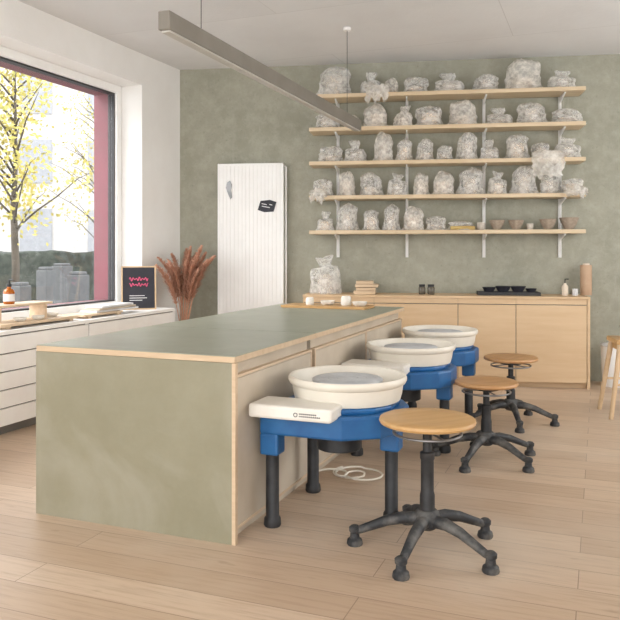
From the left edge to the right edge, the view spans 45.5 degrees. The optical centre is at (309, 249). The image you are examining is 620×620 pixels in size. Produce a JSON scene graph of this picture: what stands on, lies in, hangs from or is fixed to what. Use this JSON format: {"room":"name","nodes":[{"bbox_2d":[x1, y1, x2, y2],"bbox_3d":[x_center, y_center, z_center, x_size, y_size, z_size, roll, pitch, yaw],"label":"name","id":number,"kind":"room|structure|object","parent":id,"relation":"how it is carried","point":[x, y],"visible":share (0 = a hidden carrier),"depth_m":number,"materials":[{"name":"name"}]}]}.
{"room":"art studio","nodes":[
{"label":"art studio","id":0,"kind":"room"},
{"bbox_2d":[0,0,179,321],"bbox_3d":[-3.108,-0.291,3.370,0.500,2.983,9.300,0,0,21],"label":"wall","id":1,"kind":"structure","parent":0,"point":[150,86],"depth_m":6.76,"materials":[{"name":"white paint"}]},
{"bbox_2d":[0,46,121,320],"bbox_3d":[-2.513,-0.482,5.150,0.250,2.035,3.648,0,0,21],"label":"window","id":2,"kind":"structure","parent":1,"relation":"in","point":[107,96],"depth_m":6.75,"materials":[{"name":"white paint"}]},
{"bbox_2d":[0,381,619,619],"bbox_3d":[0.039,1.260,2.709,5.842,0.120,10.366,0,0,21],"label":"floor","id":3,"kind":"structure","parent":0,"point":[555,528],"depth_m":3.00,"materials":[{"name":"brown wood"}]},
{"bbox_2d":[0,319,88,434],"bbox_3d":[-2.019,0.863,5.051,0.290,0.675,1.217,0,0,21],"label":"base cabinet","id":4,"kind":"object","parent":3,"relation":"on","point":[18,344],"visible":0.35,"depth_m":4.93,"materials":[{"name":"white paint"}]},
{"bbox_2d":[0,314,78,328],"bbox_3d":[-1.979,0.507,5.222,0.230,0.036,0.780,0,0,21],"label":"wooden board","id":5,"kind":"object","parent":4,"relation":"on","point":[5,324],"visible":0.74,"depth_m":5.15,"materials":[{"name":"brown wood"}]},
{"bbox_2d":[0,301,52,322],"bbox_3d":[-2.062,0.431,5.190,0.180,0.115,0.540,0,0,21],"label":"wooden riser","id":6,"kind":"object","parent":5,"relation":"on","point":[35,307],"visible":0.95,"depth_m":5.37,"materials":[{"name":"brown wood"}]},
{"bbox_2d":[3,279,14,303],"bbox_3d":[-2.086,0.287,5.128,0.076,0.173,0.076,0,0,21],"label":"bottle","id":7,"kind":"object","parent":6,"relation":"on","point":[9,293],"visible":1,"depth_m":5.10,"materials":[{"name":"orange glass"}]},
{"bbox_2d":[75,307,175,335],"bbox_3d":[-1.574,0.863,6.186,0.290,0.675,1.217,0,0,21],"label":"base cabinet","id":8,"kind":"object","parent":3,"relation":"on","point":[128,319],"visible":0.2,"depth_m":6.06,"materials":[{"name":"white paint"}]},
{"bbox_2d":[63,310,122,318],"bbox_3d":[-1.716,0.510,5.880,0.200,0.030,0.490,0,0,21],"label":"wooden board","id":9,"kind":"object","parent":8,"relation":"on","point":[81,314],"visible":0.59,"depth_m":5.77,"materials":[{"name":"brown wood"}]},
{"bbox_2d":[80,302,137,312],"bbox_3d":[-1.641,0.470,6.094,0.187,0.049,0.560,0,0,21],"label":"paper stack","id":10,"kind":"object","parent":9,"relation":"on","point":[115,306],"visible":1,"depth_m":5.96,"materials":[{"name":"white paper"}]},
{"bbox_2d":[121,266,155,309],"bbox_3d":[-1.514,0.335,6.540,0.300,0.384,0.071,0,0,-17],"label":"framed poster","id":11,"kind":"object","parent":8,"relation":"on","point":[138,283],"visible":0.97,"depth_m":6.54,"materials":[{"name":"black paper"}]},
{"bbox_2d":[130,295,146,300],"bbox_3d":[-1.514,0.423,6.522,0.150,0.046,0.003,0,-8,-17],"label":"print","id":12,"kind":"object","parent":11,"relation":"attached to","point":[130,295],"depth_m":6.52},
{"bbox_2d":[36,326,315,545],"bbox_3d":[-0.608,0.817,3.616,1.016,0.767,0.923,0,0,21],"label":"workbench","id":13,"kind":"object","parent":3,"relation":"on","point":[148,428],"visible":0.88,"depth_m":3.21,"materials":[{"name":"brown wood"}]},
{"bbox_2d":[155,245,215,320],"bbox_3d":[-1.135,0.575,6.862,0.577,1.250,0.484,0,0,0],"label":"bouquet","id":14,"kind":"object","parent":3,"relation":"on","point":[184,283],"visible":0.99,"depth_m":6.77,"materials":[{"name":"brown plant"}]},
{"bbox_2d":[152,304,403,469],"bbox_3d":[-0.097,0.817,4.925,1.012,0.767,1.874,0,0,21],"label":"workbench","id":15,"kind":"object","parent":3,"relation":"on","point":[342,335],"visible":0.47,"depth_m":4.54,"materials":[{"name":"green laminate"}]},
{"bbox_2d":[281,303,374,309],"bbox_3d":[0.133,0.424,5.583,0.660,0.018,0.260,0,0,21],"label":"wooden board","id":16,"kind":"object","parent":15,"relation":"on","point":[291,305],"visible":0.99,"depth_m":5.50,"materials":[{"name":"brown wood"}]},
{"bbox_2d":[341,296,350,305],"bbox_3d":[0.271,0.380,5.551,0.080,0.070,0.080,0,0,0],"label":"ceramic pot","id":17,"kind":"object","parent":16,"relation":"on","point":[345,300],"visible":1,"depth_m":5.52,"materials":[{"name":"white ceramic"}]},
{"bbox_2d":[249,365,408,527],"bbox_3d":[0.131,0.881,3.323,0.593,0.638,0.678,0,0,21],"label":"wheel","id":18,"kind":"object","parent":3,"relation":"on","point":[334,407],"visible":0.98,"depth_m":3.18,"materials":[{"name":"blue plastic"}]},
{"bbox_2d":[260,433,284,455],"bbox_3d":[-0.163,0.838,3.223,0.086,0.095,0.086,0,0,21],"label":"socket","id":19,"kind":"object","parent":18,"relation":"attached to","point":[271,444],"depth_m":3.18,"materials":[{"name":"blue plastic"}]},
{"bbox_2d":[380,432,402,451],"bbox_3d":[0.361,0.838,3.280,0.086,0.095,0.086,0,0,21],"label":"socket","id":20,"kind":"object","parent":18,"relation":"attached to","point":[391,443],"depth_m":3.24,"materials":[{"name":"blue plastic"}]},
{"bbox_2d":[319,466,382,480],"bbox_3d":[0.233,1.177,3.905,0.310,0.041,0.227,0,0,32],"label":"power cable","id":21,"kind":"object","parent":3,"relation":"on","point":[341,468],"visible":0.99,"depth_m":3.91,"materials":[{"name":"beige plastic"}]},
{"bbox_2d":[341,338,456,455],"bbox_3d":[0.570,0.881,4.438,0.593,0.638,0.678,0,0,21],"label":"wheel","id":22,"kind":"object","parent":3,"relation":"on","point":[426,364],"visible":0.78,"depth_m":4.27,"materials":[{"name":"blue plastic"}]},
{"bbox_2d":[436,385,452,399],"bbox_3d":[0.799,0.838,4.395,0.086,0.095,0.086,0,0,21],"label":"socket","id":23,"kind":"object","parent":22,"relation":"attached to","point":[446,393],"depth_m":4.36,"materials":[{"name":"blue plastic"}]},
{"bbox_2d":[347,408,499,581],"bbox_3d":[0.495,0.935,2.977,0.594,0.530,0.620,0,0,-26],"label":"stool","id":24,"kind":"object","parent":3,"relation":"on","point":[424,516],"visible":1,"depth_m":2.94,"materials":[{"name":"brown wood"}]},
{"bbox_2d":[402,325,478,414],"bbox_3d":[0.891,0.881,5.268,0.593,0.638,0.678,0,0,21],"label":"wheel","id":25,"kind":"object","parent":3,"relation":"on","point":[466,355],"visible":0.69,"depth_m":5.15,"materials":[{"name":"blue plastic"}]},
{"bbox_2d":[462,363,475,375],"bbox_3d":[1.121,0.838,5.225,0.086,0.095,0.086,0,0,21],"label":"socket","id":26,"kind":"object","parent":25,"relation":"attached to","point":[470,370],"depth_m":5.19,"materials":[{"name":"blue plastic"}]},
{"bbox_2d":[303,292,589,388],"bbox_3d":[1.202,0.802,6.748,2.505,0.795,0.416,0,0,8],"label":"sideboard","id":27,"kind":"object","parent":3,"relation":"on","point":[554,329],"visible":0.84,"depth_m":6.46,"materials":[{"name":"brown wood"}]},
{"bbox_2d":[309,254,341,293],"bbox_3d":[0.141,0.221,6.916,0.312,0.365,0.240,0,0,8],"label":"plastic bag","id":28,"kind":"object","parent":27,"relation":"on","point":[326,284],"visible":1,"depth_m":6.87,"materials":[{"name":"white plastic"}]},
{"bbox_2d":[476,291,540,295],"bbox_3d":[1.782,0.390,6.662,0.540,0.030,0.200,0,0,8],"label":"tray","id":29,"kind":"object","parent":27,"relation":"on","point":[494,293],"visible":0.99,"depth_m":6.57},
{"bbox_2d":[580,263,591,294],"bbox_3d":[2.485,0.263,6.661,0.100,0.285,0.100,0,0,8],"label":"cardboard tube","id":30,"kind":"object","parent":27,"relation":"on","point":[585,268],"visible":0.99,"depth_m":6.62,"materials":[{"name":"cardboard"}]},
{"bbox_2d":[432,376,535,472],"bbox_3d":[1.036,0.974,4.249,0.594,0.452,0.620,0,0,-18],"label":"stool","id":31,"kind":"object","parent":3,"relation":"on","point":[485,436],"visible":0.94,"depth_m":4.20,"materials":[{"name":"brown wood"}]},
{"bbox_2d":[469,353,559,432],"bbox_3d":[1.418,0.971,5.181,0.620,0.458,0.594,0,0,40],"label":"stool","id":32,"kind":"object","parent":3,"relation":"on","point":[509,403],"visible":0.93,"depth_m":5.10,"materials":[{"name":"brown wood"}]},
{"bbox_2d":[597,335,619,419],"bbox_3d":[2.370,0.921,5.380,0.462,0.563,0.370,0,0,8],"label":"wooden stool","id":33,"kind":"object","parent":3,"relation":"on","point":[613,341],"visible":1,"depth_m":5.39,"materials":[{"name":"brown wood"}]},
{"bbox_2d":[600,342,619,387],"bbox_3d":[2.660,1.008,6.520,0.196,0.385,0.196,0,0,0],"label":"waste bin","id":34,"kind":"object","parent":3,"relation":"on","point":[603,345],"visible":0.44,"depth_m":6.45,"materials":[{"name":"white paint"}]},
{"bbox_2d":[18,0,619,69],"bbox_3d":[0.039,-1.883,2.709,5.842,0.200,10.366,0,0,21],"label":"ceiling","id":35,"kind":"structure","parent":0,"point":[274,33],"depth_m":5.93,"materials":[{"name":"paint"}]},
{"bbox_2d":[158,0,360,130],"bbox_3d":[-0.131,-1.389,4.788,0.060,0.789,3.050,0,0,20],"label":"pendant lamp","id":36,"kind":"object","parent":35,"relation":"hanging from","point":[171,24],"visible":1,"depth_m":4.11,"materials":[{"name":"grey metal"}]},
{"bbox_2d":[180,54,619,380],"bbox_3d":[1.851,-0.291,7.026,6.300,2.983,0.300,0,0,8],"label":"wall","id":37,"kind":"structure","parent":0,"point":[227,116],"depth_m":7.00,"materials":[{"name":"green paint"}]},
{"bbox_2d":[218,163,286,313],"bbox_3d":[-0.555,0.133,7.173,0.675,1.935,0.098,0,0,8],"label":"radiator","id":38,"kind":"object","parent":37,"relation":"attached to","point":[252,242],"visible":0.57,"depth_m":7.13,"materials":[{"name":"white metal"}]},
{"bbox_2d":[258,200,275,211],"bbox_3d":[-0.412,-0.422,7.104,0.182,0.117,0.006,0,0,8],"label":"card","id":39,"kind":"object","parent":38,"relation":"attached to","point":[266,205],"visible":1,"depth_m":7.10,"materials":[{"name":"black paper"}]},
{"bbox_2d":[337,103,339,256],"bbox_3d":[0.269,-0.725,7.092,0.026,1.590,0.022,0,0,8],"label":"shelf rail","id":40,"kind":"object","parent":37,"relation":"attached to","point":[338,124],"visible":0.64,"depth_m":7.09,"materials":[{"name":"white metal"}]},
{"bbox_2d":[309,157,585,176],"bbox_3d":[1.225,-0.760,6.801,2.455,0.115,0.276,0,0,8],"label":"wall shelf","id":41,"kind":"object","parent":37,"relation":"attached to","point":[485,162],"visible":0.98,"depth_m":6.72,"materials":[{"name":"brown wood"}]},
{"bbox_2d":[318,146,342,160],"bbox_3d":[0.196,-0.897,6.959,0.250,0.157,0.246,0,0,8],"label":"pot","id":42,"kind":"object","parent":41,"relation":"on","point":[326,158],"visible":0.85,"depth_m":6.92,"materials":[{"name":"white plastic"}]},
{"bbox_2d":[343,140,366,160],"bbox_3d":[0.428,-0.920,6.927,0.223,0.203,0.215,0,0,42],"label":"pot","id":43,"kind":"object","parent":41,"relation":"on","point":[354,155],"visible":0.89,"depth_m":6.88,"materials":[{"name":"white plastic"}]},
{"bbox_2d":[373,131,392,159],"bbox_3d":[0.678,-0.959,6.879,0.198,0.281,0.229,0,0,29],"label":"pot","id":44,"kind":"object","parent":41,"relation":"on","point":[382,148],"visible":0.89,"depth_m":6.84,"materials":[{"name":"white plastic"}]},
{"bbox_2d":[395,138,412,159],"bbox_3d":[0.870,-0.927,6.855,0.163,0.216,0.170,0,0,-43],"label":"pot","id":45,"kind":"object","parent":41,"relation":"on","point":[403,152],"visible":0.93,"depth_m":6.83,"materials":[{"name":"white plastic"}]},
{"bbox_2d":[416,139,433,159],"bbox_3d":[1.056,-0.923,6.826,0.184,0.208,0.189,0,0,8],"label":"plastic bag","id":46,"kind":"object","parent":41,"relation":"on","point":[424,156],"visible":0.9,"depth_m":6.81,"materials":[{"name":"white plastic"}]},
{"bbox_2d":[436,145,452,158],"bbox_3d":[1.233,-0.890,6.805,0.180,0.143,0.157,0,0,8],"label":"plastic bag","id":47,"kind":"object","parent":41,"relation":"on","point":[444,156],"visible":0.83,"depth_m":6.78,"materials":[{"name":"white plastic"}]},
{"bbox_2d":[456,132,477,158],"bbox_3d":[1.431,-0.950,6.770,0.221,0.261,0.227,0,0,8],"label":"plastic bag","id":48,"kind":"object","parent":41,"relation":"on","point":[466,150],"visible":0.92,"depth_m":6.74,"materials":[{"name":"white plastic"}]},
{"bbox_2d":[479,139,498,158],"bbox_3d":[1.640,-0.912,6.751,0.190,0.187,0.184,0,0,42],"label":"plastic bag","id":49,"kind":"object","parent":41,"relation":"on","point":[490,153],"visible":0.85,"depth_m":6.71,"materials":[{"name":"white plastic"}]},
{"bbox_2d":[504,134,530,157],"bbox_3d":[1.881,-0.933,6.715,0.240,0.228,0.234,0,0,-12],"label":"plastic bag","id":50,"kind":"object","parent":41,"relation":"on","point":[516,150],"visible":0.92,"depth_m":6.66,"materials":[{"name":"white plastic"}]},
{"bbox_2d":[531,143,548,157],"bbox_3d":[2.087,-0.893,6.683,0.208,0.148,0.199,0,0,8],"label":"plastic bag","id":51,"kind":"object","parent":41,"relation":"on","point":[538,155],"visible":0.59,"depth_m":6.66,"materials":[{"name":"white plastic"}]},
{"bbox_2d":[531,150,563,176],"bbox_3d":[2.091,-0.753,6.518,0.283,0.271,0.152,0,0,8],"label":"plastic bag","id":52,"kind":"object","parent":41,"relation":"on","point":[553,154],"visible":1,"depth_m":6.48,"materials":[{"name":"white"}]},
{"bbox_2d":[554,137,580,156],"bbox_3d":[2.316,-0.916,6.647,0.248,0.194,0.240,0,0,8],"label":"plastic bag","id":53,"kind":"object","parent":41,"relation":"on","point":[567,151],"visible":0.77,"depth_m":6.60,"materials":[{"name":"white plastic"}]},
{"bbox_2d":[309,193,585,208],"bbox_3d":[1.225,-0.446,6.801,2.455,0.115,0.276,0,0,8],"label":"wall shelf","id":54,"kind":"object","parent":37,"relation":"attached to","point":[561,196],"visible":0.98,"depth_m":6.72,"materials":[{"name":"brown wood"}]},
{"bbox_2d":[309,187,326,203],"bbox_3d":[0.077,-0.496,6.806,0.175,0.167,0.154,0,0,8],"label":"plastic bag","id":55,"kind":"object","parent":54,"relation":"on","point":[318,192],"visible":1,"depth_m":6.77,"materials":[{"name":"white"}]},
{"bbox_2d":[313,179,333,195],"bbox_3d":[0.133,-0.586,6.966,0.236,0.164,0.227,0,0,8],"label":"pot","id":56,"kind":"object","parent":54,"relation":"on","point":[325,187],"visible":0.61,"depth_m":6.92,"materials":[{"name":"white plastic"}]},
{"bbox_2d":[338,171,354,194],"bbox_3d":[0.341,-0.621,6.940,0.188,0.234,0.194,0,0,8],"label":"pot","id":57,"kind":"object","parent":54,"relation":"on","point":[347,189],"visible":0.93,"depth_m":6.89,"materials":[{"name":"white plastic"}]},
{"bbox_2d":[359,172,383,194],"bbox_3d":[0.574,-0.615,6.893,0.248,0.222,0.254,0,0,8],"label":"pot","id":58,"kind":"object","parent":54,"relation":"on","point":[370,190],"visible":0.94,"depth_m":6.87,"materials":[{"name":"white plastic"}]},
{"bbox_2d":[387,173,408,194],"bbox_3d":[0.812,-0.609,6.865,0.203,0.211,0.225,0,0,8],"label":"pot","id":59,"kind":"object","parent":54,"relation":"on","point":[394,189],"visible":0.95,"depth_m":6.82,"materials":[{"name":"white plastic"}]},
{"bbox_2d":[413,173,429,193],"bbox_3d":[1.032,-0.609,6.840,0.172,0.210,0.177,0,0,8],"label":"pot","id":60,"kind":"object","parent":54,"relation":"on","point":[420,187],"visible":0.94,"depth_m":6.80,"materials":[{"name":"white plastic"}]},
{"bbox_2d":[432,171,453,193],"bbox_3d":[1.223,-0.615,6.799,0.212,0.222,0.245,0,0,29],"label":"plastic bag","id":61,"kind":"object","parent":54,"relation":"on","point":[440,187],"visible":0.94,"depth_m":6.75,"materials":[{"name":"white plastic"}]},
{"bbox_2d":[456,167,484,193],"bbox_3d":[1.464,-0.632,6.765,0.244,0.256,0.260,0,0,-44],"label":"pot","id":62,"kind":"object","parent":54,"relation":"on","point":[470,186],"visible":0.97,"depth_m":6.73,"materials":[{"name":"white plastic"}]},
{"bbox_2d":[487,171,506,193],"bbox_3d":[1.707,-0.612,6.735,0.182,0.217,0.201,0,0,8],"label":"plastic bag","id":63,"kind":"object","parent":54,"relation":"on","point":[496,188],"visible":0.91,"depth_m":6.70,"materials":[{"name":"white plastic"}]},
{"bbox_2d":[509,166,538,192],"bbox_3d":[1.931,-0.635,6.703,0.276,0.261,0.229,0,0,8],"label":"pot","id":64,"kind":"object","parent":54,"relation":"on","point":[523,184],"visible":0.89,"depth_m":6.66,"materials":[{"name":"white plastic"}]},
{"bbox_2d":[540,174,559,192],"bbox_3d":[2.162,-0.594,6.674,0.193,0.180,0.198,0,0,8],"label":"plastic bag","id":65,"kind":"object","parent":54,"relation":"on","point":[548,187],"visible":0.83,"depth_m":6.64,"materials":[{"name":"white plastic"}]},
{"bbox_2d":[560,178,583,192],"bbox_3d":[2.362,-0.572,6.643,0.258,0.137,0.248,0,0,8],"label":"pot","id":66,"kind":"object","parent":54,"relation":"on","point":[567,180],"visible":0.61,"depth_m":6.62,"materials":[{"name":"white plastic"}]},
{"bbox_2d":[566,184,587,197],"bbox_3d":[2.325,-0.512,6.484,0.212,0.132,0.145,0,0,8],"label":"plastic bag","id":67,"kind":"object","parent":54,"relation":"on","point":[581,190],"visible":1,"depth_m":6.45,"materials":[{"name":"white"}]},
{"bbox_2d":[309,229,585,242],"bbox_3d":[1.225,-0.124,6.801,2.455,0.115,0.276,0,0,8],"label":"wall shelf","id":68,"kind":"object","parent":37,"relation":"attached to","point":[562,232],"visible":1,"depth_m":6.67,"materials":[{"name":"brown wood"}]},
{"bbox_2d":[316,211,333,229],"bbox_3d":[0.139,-0.274,6.962,0.170,0.182,0.176,0,0,-13],"label":"pot","id":69,"kind":"object","parent":68,"relation":"on","point":[324,225],"visible":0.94,"depth_m":6.93,"materials":[{"name":"white plastic"}]},
{"bbox_2d":[336,203,359,229],"bbox_3d":[0.345,-0.314,6.929,0.213,0.263,0.222,0,0,-43],"label":"pot","id":70,"kind":"object","parent":68,"relation":"on","point":[347,217],"visible":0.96,"depth_m":6.89,"materials":[{"name":"white plastic"}]},
{"bbox_2d":[362,210,379,229],"bbox_3d":[0.571,-0.280,6.904,0.174,0.194,0.170,0,0,-12],"label":"plastic bag","id":71,"kind":"object","parent":68,"relation":"on","point":[371,222],"visible":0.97,"depth_m":6.87,"materials":[{"name":"white plastic"}]},
{"bbox_2d":[382,204,400,229],"bbox_3d":[0.751,-0.308,6.872,0.166,0.250,0.173,0,0,-43],"label":"pot","id":72,"kind":"object","parent":68,"relation":"on","point":[391,225],"visible":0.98,"depth_m":6.84,"materials":[{"name":"white plastic"}]},
{"bbox_2d":[401,206,423,229],"bbox_3d":[0.952,-0.294,6.839,0.210,0.223,0.244,0,0,29],"label":"pot","id":73,"kind":"object","parent":68,"relation":"on","point":[410,222],"visible":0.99,"depth_m":6.79,"materials":[{"name":"white plastic"}]},
{"bbox_2d":[425,216,446,229],"bbox_3d":[1.171,-0.248,6.816,0.240,0.131,0.230,0,0,8],"label":"pot","id":74,"kind":"object","parent":68,"relation":"on","point":[434,226],"visible":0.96,"depth_m":6.78,"materials":[{"name":"white plastic"}]},
{"bbox_2d":[447,221,476,229],"bbox_3d":[1.391,-0.224,6.776,0.293,0.084,0.220,0,0,8],"label":"slab","id":75,"kind":"object","parent":68,"relation":"on","point":[472,227],"visible":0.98,"depth_m":6.69,"materials":[{"name":"wood"}]},
{"bbox_2d":[489,220,504,229],"bbox_3d":[1.692,-0.226,6.695,0.140,0.088,0.140,0,0,0],"label":"clay bowl","id":76,"kind":"object","parent":68,"relation":"on","point":[496,224],"visible":1,"depth_m":6.65,"materials":[{"name":"beige ceramic"}]},
{"bbox_2d":[508,220,523,229],"bbox_3d":[1.857,-0.226,6.671,0.140,0.088,0.140,0,0,0],"label":"clay bowl","id":77,"kind":"object","parent":68,"relation":"on","point":[515,224],"visible":1,"depth_m":6.63,"materials":[{"name":"beige ceramic"}]},
{"bbox_2d":[539,219,556,228],"bbox_3d":[2.133,-0.229,6.631,0.150,0.094,0.150,0,0,0],"label":"clay bowl","id":78,"kind":"object","parent":68,"relation":"on","point":[546,223],"visible":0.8,"depth_m":6.58,"materials":[{"name":"beige ceramic"}]},
{"bbox_2d":[559,217,578,228],"bbox_3d":[2.312,-0.236,6.606,0.170,0.107,0.170,0,0,0],"label":"clay bowl","id":79,"kind":"object","parent":68,"relation":"on","point":[567,222],"visible":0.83,"depth_m":6.55,"materials":[{"name":"beige ceramic"}]},
{"bbox_2d":[309,121,585,143],"bbox_3d":[1.225,-1.075,6.801,2.455,0.115,0.276,0,0,8],"label":"wall shelf","id":80,"kind":"object","parent":37,"relation":"attached to","point":[566,125],"visible":0.98,"depth_m":6.74,"materials":[{"name":"brown wood"}]},
{"bbox_2d":[315,114,337,126],"bbox_3d":[0.158,-1.205,6.965,0.255,0.144,0.236,0,0,27],"label":"pot","id":81,"kind":"object","parent":80,"relation":"on","point":[325,122],"visible":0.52,"depth_m":6.91,"materials":[{"name":"white plastic"}]},
{"bbox_2d":[363,103,387,125],"bbox_3d":[0.613,-1.245,6.889,0.248,0.225,0.268,0,0,-15],"label":"pot","id":82,"kind":"object","parent":80,"relation":"on","point":[376,119],"visible":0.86,"depth_m":6.84,"materials":[{"name":"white plastic"}]},
{"bbox_2d":[393,106,412,125],"bbox_3d":[0.865,-1.236,6.859,0.192,0.207,0.204,0,0,8],"label":"pot","id":83,"kind":"object","parent":80,"relation":"on","point":[401,120],"visible":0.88,"depth_m":6.81,"materials":[{"name":"white plastic"}]},
{"bbox_2d":[415,105,442,124],"bbox_3d":[1.108,-1.228,6.825,0.318,0.191,0.254,0,0,8],"label":"plastic bag","id":84,"kind":"object","parent":80,"relation":"on","point":[433,118],"visible":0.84,"depth_m":6.78,"materials":[{"name":"white plastic"}]},
{"bbox_2d":[448,99,477,123],"bbox_3d":[1.392,-1.253,6.789,0.307,0.240,0.255,0,0,8],"label":"plastic bag","id":85,"kind":"object","parent":80,"relation":"on","point":[466,118],"visible":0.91,"depth_m":6.73,"materials":[{"name":"white plastic"}]},
{"bbox_2d":[486,108,512,122],"bbox_3d":[1.730,-1.210,6.736,0.254,0.156,0.232,0,0,38],"label":"plastic bag","id":86,"kind":"object","parent":80,"relation":"on","point":[501,120],"visible":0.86,"depth_m":6.69,"materials":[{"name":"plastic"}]},
{"bbox_2d":[516,102,548,122],"bbox_3d":[2.007,-1.233,6.692,0.324,0.201,0.229,0,0,8],"label":"plastic bag","id":87,"kind":"object","parent":80,"relation":"on","point":[530,115],"visible":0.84,"depth_m":6.65,"materials":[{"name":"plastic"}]},
{"bbox_2d":[551,108,582,121],"bbox_3d":[2.317,-1.202,6.641,0.326,0.139,0.258,0,0,8],"label":"pot","id":88,"kind":"object","parent":80,"relation":"on","point":[570,118],"visible":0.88,"depth_m":6.61,"materials":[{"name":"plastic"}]},
{"bbox_2d":[318,86,585,107],"bbox_3d":[1.265,-1.381,6.796,2.375,0.115,0.276,0,0,8],"label":"wall shelf","id":89,"kind":"object","parent":37,"relation":"attached to","point":[561,92],"visible":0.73,"depth_m":6.72,"materials":[{"name":"brown wood"}]},
{"bbox_2d":[316,66,350,94],"bbox_3d":[0.226,-1.580,6.949,0.376,0.281,0.229,0,0,8],"label":"pot","id":90,"kind":"object","parent":89,"relation":"on","point":[333,83],"visible":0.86,"depth_m":6.91,"materials":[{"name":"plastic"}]},
{"bbox_2d":[360,72,379,92],"bbox_3d":[0.557,-1.545,6.900,0.209,0.213,0.217,0,0,-13],"label":"pot","id":91,"kind":"object","parent":89,"relation":"on","point":[363,90],"visible":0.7,"depth_m":6.87,"materials":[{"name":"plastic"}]},
{"bbox_2d":[364,84,389,102],"bbox_3d":[0.613,-1.416,6.731,0.233,0.189,0.142,0,0,8],"label":"plastic bag","id":92,"kind":"object","parent":89,"relation":"on","point":[381,88],"visible":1,"depth_m":6.69,"materials":[{"name":"white"}]},
{"bbox_2d":[385,78,397,91],"bbox_3d":[0.761,-1.517,6.869,0.144,0.157,0.167,0,0,-13],"label":"pot","id":93,"kind":"object","parent":89,"relation":"on","point":[392,80],"visible":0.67,"depth_m":6.84,"materials":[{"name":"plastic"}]},
{"bbox_2d":[403,77,428,91],"bbox_3d":[0.970,-1.514,6.845,0.298,0.152,0.254,0,0,8],"label":"pot","id":94,"kind":"object","parent":89,"relation":"on","point":[417,88],"visible":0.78,"depth_m":6.80,"materials":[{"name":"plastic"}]},
{"bbox_2d":[434,73,464,90],"bbox_3d":[1.291,-1.528,6.798,0.281,0.178,0.238,0,0,35],"label":"pot","id":95,"kind":"object","parent":89,"relation":"on","point":[445,86],"visible":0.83,"depth_m":6.76,"materials":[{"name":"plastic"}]},
{"bbox_2d":[472,74,498,89],"bbox_3d":[1.598,-1.520,6.745,0.276,0.163,0.258,0,0,8],"label":"pot","id":96,"kind":"object","parent":89,"relation":"on","point":[488,83],"visible":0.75,"depth_m":6.71,"materials":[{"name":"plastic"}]},
{"bbox_2d":[504,58,541,88],"bbox_3d":[1.945,-1.583,6.709,0.393,0.288,0.255,0,0,8],"label":"plastic bag","id":97,"kind":"object","parent":89,"relation":"on","point":[526,81],"visible":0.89,"depth_m":6.65,"materials":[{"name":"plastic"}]},
{"bbox_2d":[547,70,575,86],"bbox_3d":[2.265,-1.525,6.654,0.265,0.174,0.240,0,0,8],"label":"pot","id":98,"kind":"object","parent":89,"relation":"on","point":[557,82],"visible":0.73,"depth_m":6.61,"materials":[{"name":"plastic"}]},
{"bbox_2d":[482,99,484,257],"bbox_3d":[1.621,-0.725,6.897,0.026,1.590,0.022,0,0,8],"label":"shelf rail","id":99,"kind":"object","parent":37,"relation":"attached to","point":[483,109],"visible":0.55,"depth_m":6.90,"materials":[{"name":"white metal"}]},
{"bbox_2d":[558,97,561,257],"bbox_3d":[2.295,-0.725,6.799,0.026,1.590,0.022,0,0,8],"label":"shelf rail","id":100,"kind":"object","parent":37,"relation":"attached to","point":[559,107],"visible":0.4,"depth_m":6.79,"materials":[{"name":"white metal"}]},
{"label":"outside","id":101,"kind":"structure","parent":0,"visible":0},
{"bbox_3d":[-12.773,1.400,19.885,29.450,0.200,65.000,0,0,21],"label":"ground","id":102,"kind":"structure","parent":101,"visible":0},
{"bbox_2d":[9,282,30,307],"bbox_3d":[-4.507,0.900,11.500,0.312,0.800,0.312,0,0,21],"label":"bollard","id":103,"kind":"object","parent":102,"relation":"on","point":[22,290],"visible":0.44,"depth_m":11.40,"materials":[{"name":"grey concrete"}]},
{"bbox_2d":[36,267,55,303],"bbox_3d":[-3.924,0.775,11.000,0.260,1.050,0.260,0,0,21],"label":"bollard","id":104,"kind":"object","parent":102,"relation":"on","point":[45,276],"visible":0.52,"depth_m":10.93,"materials":[{"name":"grey concrete"}]},
{"bbox_2d":[0,67,93,252],"bbox_3d":[-14.712,-5.700,35.719,26.000,14.000,4.060,0,0,-12],"label":"sky","id":105,"kind":"structure","parent":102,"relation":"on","point":[60,234],"depth_m":34.32,"materials":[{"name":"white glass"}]},
{"bbox_2d":[0,67,93,282],"bbox_3d":[-4.763,-1.193,11.872,3.023,4.990,2.903,0,0,38],"label":"tree","id":106,"kind":"object","parent":102,"relation":"on","point":[15,144],"visible":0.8,"depth_m":11.92,"materials":[{"name":"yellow plant"}]},
{"bbox_2d":[0,249,93,308],"bbox_3d":[-6.432,0.649,16.932,9.200,1.364,1.105,0,0,0],"label":"hedge","id":107,"kind":"object","parent":102,"relation":"on","point":[30,260],"visible":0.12,"depth_m":16.59,"materials":[{"name":"green plant"}]},
{"bbox_2d":[51,263,72,303],"bbox_3d":[-4.692,0.775,14.000,0.364,1.050,0.364,0,0,21],"label":"bollard","id":108,"kind":"object","parent":102,"relation":"on","point":[62,270],"visible":0.42,"depth_m":13.86,"materials":[{"name":"grey concrete"}]},
{"bbox_2d":[35,91,93,237],"bbox_3d":[-6.328,-1.802,21.980,3.145,6.209,2.623,0,0,-39],"label":"tree","id":109,"kind":"object","parent":102,"relation":"on","point":[86,101],"visible":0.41,"depth_m":21.71,"materials":[{"name":"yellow plant"}]},
{"bbox_2d":[67,271,88,302],"bbox_3d":[-3.762,0.825,12.000,0.338,0.950,0.338,0,0,21],"label":"bollard","id":110,"kind":"object","parent":102,"relation":"on","point":[77,281],"visible":0.48,"depth_m":11.89,"materials":[{"name":"grey concrete"}]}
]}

